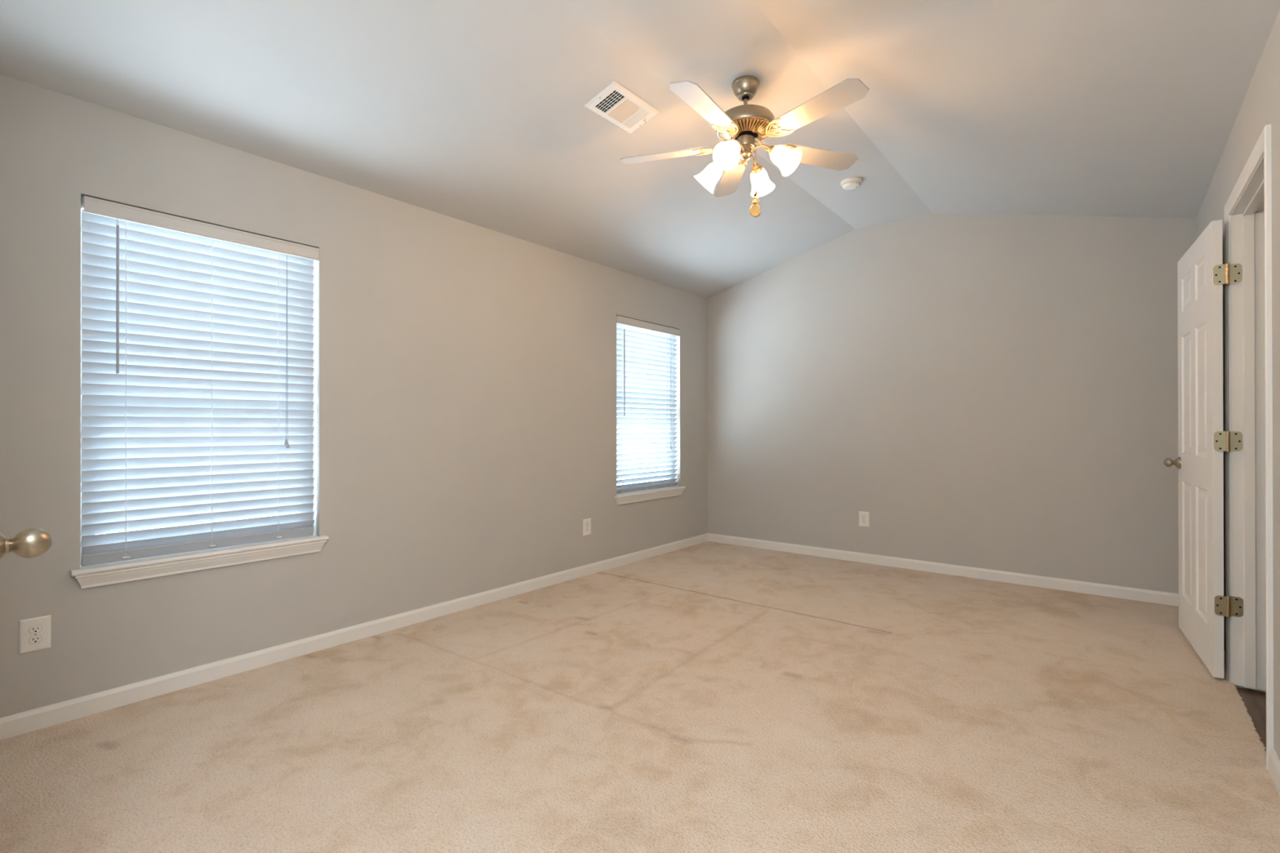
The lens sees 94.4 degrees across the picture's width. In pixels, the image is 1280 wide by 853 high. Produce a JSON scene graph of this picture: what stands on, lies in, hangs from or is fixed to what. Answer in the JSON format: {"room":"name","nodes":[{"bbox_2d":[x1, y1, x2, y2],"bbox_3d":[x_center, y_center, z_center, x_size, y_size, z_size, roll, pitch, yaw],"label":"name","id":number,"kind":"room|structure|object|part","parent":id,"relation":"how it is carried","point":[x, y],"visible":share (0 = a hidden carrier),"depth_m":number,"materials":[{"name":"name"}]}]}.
{"room":"empty bedroom","nodes":[
{"label":"empty bedroom","id":0,"kind":"room"},
{"bbox_2d":[0,74,707,717],"bbox_3d":[-0.944,-0.064,4.097,0.140,2.485,5.336,0,0,39],"label":"wall","id":1,"kind":"structure","parent":0,"point":[464,382],"depth_m":3.21,"materials":[{"name":"beige paint"}]},
{"bbox_2d":[18,614,51,654],"bbox_3d":[-2.311,0.795,2.264,0.008,0.127,0.086,0,0,39],"label":"wall outlet","id":2,"kind":"object","parent":1,"relation":"attached to","point":[34,633],"visible":1,"depth_m":2.26,"materials":[{"name":"beige plastic"}]},
{"bbox_2d":[28,635,42,644],"bbox_3d":[-2.310,0.815,2.263,0.001,0.030,0.036,0,0,39],"label":"receptacle","id":3,"kind":"object","parent":2,"relation":"attached to","point":[33,639],"depth_m":2.26,"materials":[{"name":"white plastic"}]},
{"bbox_2d":[28,625,42,634],"bbox_3d":[-2.310,0.775,2.263,0.001,0.030,0.036,0,0,39],"label":"receptacle","id":4,"kind":"object","parent":2,"relation":"attached to","point":[33,629],"depth_m":2.26,"materials":[{"name":"white plastic"}]},
{"bbox_2d":[70,210,328,588],"bbox_3d":[-1.990,-0.142,2.755,0.178,1.581,0.971,0,0,39],"label":"window","id":5,"kind":"structure","parent":1,"relation":"in","point":[105,574],"depth_m":2.63,"materials":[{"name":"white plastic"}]},
{"bbox_3d":[-2.035,-0.182,2.791,0.064,1.502,0.911,0,0,39],"label":"frame","id":6,"kind":"part","parent":5,"relation":"part of","materials":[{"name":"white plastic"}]},
{"bbox_2d":[80,195,319,566],"bbox_3d":[-1.972,-0.180,2.744,0.065,1.494,0.904,0,0,39],"label":"window blind","id":7,"kind":"object","parent":5,"relation":"attached to","point":[197,337],"visible":0.99,"depth_m":2.68,"materials":[{"name":"beige plastic"}]},
{"bbox_3d":[-2.166,-0.168,2.496,0.007,1.421,0.004,0,0,39],"label":"ladder cord","id":8,"kind":"part","parent":7,"relation":"part of","materials":[{"name":"white fabric"}]},
{"bbox_3d":[-1.981,0.543,2.742,0.031,0.049,0.890,0,0,39],"label":"rail","id":9,"kind":"part","parent":7,"relation":"part of","materials":[{"name":"white plastic"}]},
{"bbox_3d":[-1.975,-0.167,2.735,0.007,1.421,0.004,0,0,39],"label":"ladder cord","id":10,"kind":"part","parent":7,"relation":"part of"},
{"bbox_3d":[-1.801,-0.167,2.952,0.007,1.421,0.004,0,0,35],"label":"ladder cord","id":11,"kind":"part","parent":7,"relation":"part of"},
{"bbox_3d":[-1.775,-0.398,2.974,0.002,0.925,0.007,0,0,39],"label":"lift cord","id":12,"kind":"part","parent":7,"relation":"part of","materials":[{"name":"white fabric"}]},
{"bbox_3d":[-1.772,-0.390,2.977,0.002,0.941,0.007,0,0,39],"label":"lift cord","id":13,"kind":"part","parent":7,"relation":"part of","materials":[{"name":"white fabric"}]},
{"bbox_2d":[0,533,708,740],"bbox_3d":[-0.883,1.121,4.046,0.012,0.079,5.056,0,0,39],"label":"baseboard","id":14,"kind":"structure","parent":1,"relation":"attached to","point":[11,726],"depth_m":2.90,"materials":[{"name":"white paint"}]},
{"bbox_2d":[582,518,591,535],"bbox_3d":[-0.412,0.787,4.640,0.008,0.127,0.086,0,0,39],"label":"wall outlet","id":15,"kind":"object","parent":1,"relation":"attached to","point":[586,522],"visible":1,"depth_m":4.63,"materials":[{"name":"beige plastic"}]},
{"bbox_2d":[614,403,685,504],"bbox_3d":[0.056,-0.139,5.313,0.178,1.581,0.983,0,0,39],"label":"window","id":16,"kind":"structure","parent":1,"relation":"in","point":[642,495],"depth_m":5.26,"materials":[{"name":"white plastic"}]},
{"bbox_2d":[616,315,679,493],"bbox_3d":[0.073,-0.177,5.302,0.065,1.494,0.916,0,0,39],"label":"window blind","id":17,"kind":"object","parent":16,"relation":"attached to","point":[646,354],"visible":0.92,"depth_m":5.27,"materials":[{"name":"beige plastic"}]},
{"bbox_3d":[-0.147,-0.162,5.011,0.007,1.420,0.004,0,0,39],"label":"ladder cord","id":18,"kind":"part","parent":17,"relation":"part of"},
{"bbox_3d":[0.056,-0.162,5.266,0.007,1.420,0.004,0,0,36],"label":"ladder cord","id":19,"kind":"part","parent":17,"relation":"part of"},
{"bbox_3d":[0.064,0.548,5.301,0.040,0.045,0.902,0,0,39],"label":"rail","id":20,"kind":"part","parent":17,"relation":"part of","materials":[{"name":"white plastic"}]},
{"bbox_3d":[0.238,-0.162,5.494,0.007,1.420,0.004,0,0,36],"label":"ladder cord","id":21,"kind":"part","parent":17,"relation":"part of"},
{"bbox_3d":[0.287,-0.343,5.544,0.002,1.030,0.007,0,0,39],"label":"lift cord","id":22,"kind":"part","parent":17,"relation":"part of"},
{"bbox_3d":[0.022,0.245,5.339,0.024,0.610,0.879,0,0,39],"label":"sash","id":23,"kind":"part","parent":16,"relation":"part of","materials":[{"name":"white plastic"}]},
{"bbox_3d":[0.011,-0.179,5.349,0.064,1.502,0.923,0,0,39],"label":"frame","id":24,"kind":"part","parent":16,"relation":"part of","materials":[{"name":"white plastic"}]},
{"bbox_2d":[0,541,1279,852],"bbox_3d":[0.011,1.164,2.268,3.669,0.018,6.758,0,0,39],"label":"floor","id":25,"kind":"structure","parent":0,"point":[708,696],"depth_m":2.19,"materials":[{"name":"beige carpet"}]},
{"bbox_2d":[0,0,1279,297],"bbox_3d":[-0.005,-1.549,2.271,3.894,0.546,7.018,0,0,39],"label":"ceiling","id":26,"kind":"structure","parent":0,"point":[474,112],"depth_m":2.71,"materials":[{"name":"white paint"}]},
{"bbox_2d":[583,80,659,133],"bbox_3d":[-0.089,-1.633,3.050,0.201,0.060,0.362,0,0,39],"label":"ceiling vent","id":27,"kind":"object","parent":26,"relation":"in","point":[615,103],"visible":1,"depth_m":3.03,"materials":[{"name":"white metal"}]},
{"bbox_2d":[619,75,869,217],"bbox_3d":[0.508,-1.366,2.896,1.249,0.670,1.215,0,0,39],"label":"ceiling fan","id":28,"kind":"object","parent":26,"relation":"hanging from","point":[740,127],"visible":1,"depth_m":2.83,"materials":[{"name":"white wood"}]},
{"bbox_3d":[0.123,-1.396,3.054,0.456,0.006,0.133,0,12,17],"label":"blade","id":29,"kind":"part","parent":28,"relation":"part of","materials":[{"name":"white wood"}]},
{"bbox_3d":[0.286,-1.397,2.590,0.133,0.006,0.456,14,8,34],"label":"blade","id":30,"kind":"part","parent":28,"relation":"part of","materials":[{"name":"white wood"}]},
{"bbox_3d":[0.364,-1.287,3.036,0.116,0.130,0.130,-47,-23,24],"label":"lamp shade","id":31,"kind":"part","parent":28,"relation":"part of","materials":[{"name":"white glass"}]},
{"bbox_3d":[0.421,-1.287,2.774,0.130,0.130,0.116,0,42,33],"label":"lamp shade","id":32,"kind":"part","parent":28,"relation":"part of","materials":[{"name":"white glass"}]},
{"bbox_3d":[0.425,-1.293,2.780,0.055,0.055,0.084,0,42,33],"label":"bulb","id":33,"kind":"part","parent":28,"relation":"part of","materials":[{"name":"white glass"}]},
{"bbox_3d":[0.513,-1.396,3.352,0.133,0.006,0.456,-12,0,-1],"label":"blade","id":34,"kind":"part","parent":28,"relation":"part of","materials":[{"name":"white wood"}]},
{"bbox_3d":[0.469,-1.414,2.856,0.018,0.058,0.089,0,0,35],"label":"bracket arm","id":35,"kind":"part","parent":28,"relation":"part of","materials":[{"name":"metal"}]},
{"bbox_3d":[0.571,-1.280,2.934,0.011,0.230,0.010,0,0,39],"label":"pull chain","id":36,"kind":"part","parent":28,"relation":"part of","materials":[{"name":"gold metal"}]},
{"bbox_2d":[751,163,763,173],"bbox_3d":[0.600,-1.325,3.056,0.064,0.060,0.055,0,0,39],"label":"socket","id":37,"kind":"object","parent":28,"relation":"attached to","point":[759,168],"depth_m":3.04,"materials":[{"name":"gold metal"}]},
{"bbox_3d":[0.588,-1.358,2.892,0.106,0.034,0.009,0,0,33],"label":"light arm","id":38,"kind":"part","parent":28,"relation":"part of","materials":[{"name":"metal"}]},
{"bbox_3d":[0.581,-1.414,2.858,0.018,0.058,0.089,0,0,-37],"label":"bracket arm","id":39,"kind":"part","parent":28,"relation":"part of","materials":[{"name":"metal"}]},
{"bbox_3d":[0.613,-1.414,2.966,0.089,0.058,0.018,0,0,-19],"label":"bracket arm","id":40,"kind":"part","parent":28,"relation":"part of","materials":[{"name":"metal"}]},
{"bbox_3d":[0.625,-1.287,3.093,0.130,0.130,0.116,0,-42,33],"label":"lamp shade","id":41,"kind":"part","parent":28,"relation":"part of","materials":[{"name":"white glass"}]},
{"bbox_2d":[768,145,776,158],"bbox_3d":[0.646,-1.325,2.857,0.055,0.060,0.064,0,0,39],"label":"socket","id":42,"kind":"object","parent":28,"relation":"attached to","point":[771,149],"depth_m":2.83,"materials":[{"name":"gold metal"}]},
{"bbox_3d":[0.683,-1.288,2.832,0.116,0.130,0.130,47,23,24],"label":"lamp shade","id":43,"kind":"part","parent":28,"relation":"part of","materials":[{"name":"white glass"}]},
{"bbox_3d":[0.678,-1.293,2.835,0.084,0.055,0.055,47,23,24],"label":"bulb","id":44,"kind":"part","parent":28,"relation":"part of","materials":[{"name":"white glass"}]},
{"bbox_3d":[0.777,-1.398,2.602,0.133,0.006,0.456,15,-9,-36],"label":"blade","id":45,"kind":"part","parent":28,"relation":"part of","materials":[{"name":"white wood"}]},
{"bbox_3d":[0.917,-1.397,3.072,0.456,0.006,0.133,0,-12,-19],"label":"blade","id":46,"kind":"part","parent":28,"relation":"part of","materials":[{"name":"white wood"}]},
{"bbox_2d":[840,177,862,190],"bbox_3d":[1.465,-1.679,4.112,0.140,0.042,0.140,0,0,39],"label":"smoke detector","id":47,"kind":"object","parent":26,"relation":"attached to","point":[849,184],"visible":1,"depth_m":4.07,"materials":[{"name":"beige plastic"}]},
{"bbox_2d":[707,213,1196,593],"bbox_3d":[2.154,-0.261,4.946,3.639,2.875,0.140,0,0,39],"label":"wall","id":48,"kind":"structure","parent":0,"point":[995,392],"depth_m":4.58,"materials":[{"name":"beige paint"}]},
{"bbox_2d":[858,511,869,527],"bbox_3d":[1.907,0.789,5.047,0.086,0.127,0.008,0,0,39],"label":"wall outlet","id":49,"kind":"object","parent":48,"relation":"attached to","point":[864,517],"visible":1,"depth_m":5.04,"materials":[{"name":"beige plastic"}]},
{"bbox_2d":[708,533,1178,606],"bbox_3d":[2.113,1.119,4.880,3.627,0.079,0.012,0,0,39],"label":"baseboard","id":50,"kind":"structure","parent":48,"relation":"attached to","point":[1095,588],"depth_m":4.54,"materials":[{"name":"white paint"}]},
{"bbox_2d":[1196,9,1279,759],"bbox_3d":[1.516,-0.077,1.142,0.115,2.490,6.878,0,0,39],"label":"wall","id":51,"kind":"structure","parent":0,"point":[1260,108],"depth_m":2.02,"materials":[{"name":"beige paint"}]},
{"bbox_2d":[1163,219,1230,678],"bbox_3d":[2.813,0.101,3.014,0.118,2.063,0.830,0,0,33],"label":"door","id":52,"kind":"structure","parent":51,"relation":"in","point":[1202,273],"depth_m":2.85,"materials":[{"name":"white paint"}]},
{"bbox_3d":[2.981,0.203,3.329,0.058,0.050,0.050,0,0,34],"label":"knob","id":53,"kind":"part","parent":52,"relation":"part of","materials":[{"name":"silver metal"}]},
{"bbox_2d":[1224,124,1273,770],"bbox_3d":[2.448,0.079,2.306,0.145,2.181,0.936,0,0,39],"label":"door frame","id":54,"kind":"structure","parent":51,"relation":"attached to","point":[1248,382],"depth_m":2.61,"materials":[{"name":"white paint"}]},
{"bbox_3d":[2.671,0.071,2.690,0.015,2.163,0.058,0,0,39],"label":"casing","id":55,"kind":"part","parent":54,"relation":"part of","materials":[{"name":"white paint"}]},
{"bbox_3d":[2.656,-0.684,2.646,0.048,0.089,0.021,0,0,39],"label":"hinge plate","id":56,"kind":"part","parent":54,"relation":"part of","materials":[{"name":"gold metal"}]},
{"bbox_3d":[2.657,0.066,2.644,0.048,0.089,0.021,0,0,39],"label":"hinge plate","id":57,"kind":"part","parent":54,"relation":"part of","materials":[{"name":"gold metal"}]},
{"bbox_3d":[2.658,0.806,2.643,0.048,0.089,0.021,0,0,39],"label":"hinge plate","id":58,"kind":"part","parent":54,"relation":"part of","materials":[{"name":"gold metal"}]},
{"bbox_3d":[2.395,-0.982,2.349,0.015,0.058,0.936,0,0,39],"label":"head casing","id":59,"kind":"part","parent":54,"relation":"part of","materials":[{"name":"white paint"}]},
{"bbox_3d":[2.123,0.070,2.004,0.015,2.163,0.058,0,0,39],"label":"casing","id":60,"kind":"part","parent":54,"relation":"part of","materials":[{"name":"white paint"}]},
{"bbox_2d":[1223,648,1279,795],"bbox_3d":[1.421,1.111,1.120,0.012,0.079,6.726,0,0,39],"label":"baseboard","id":61,"kind":"structure","parent":51,"relation":"attached to","point":[1273,760],"depth_m":1.93,"materials":[{"name":"white paint"}]},
{"bbox_2d":[1236,687,1266,747],"bbox_3d":[3.009,1.189,1.818,1.605,0.041,2.800,0,0,39],"label":"floor","id":62,"kind":"structure","parent":0,"point":[1255,701],"depth_m":2.47,"materials":[{"name":"brown wood"}]},
{"bbox_3d":[-1.275,0.097,1.130,0.877,2.115,0.008,0,0,39],"label":"door frame","id":63,"kind":"structure","parent":0,"visible":0},
{"bbox_2d":[0,528,53,559],"bbox_3d":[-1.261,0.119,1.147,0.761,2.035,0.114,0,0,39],"label":"door knob","id":64,"kind":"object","parent":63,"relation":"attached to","point":[28,543],"depth_m":0.98,"materials":[{"name":"silver metal"}]}
]}

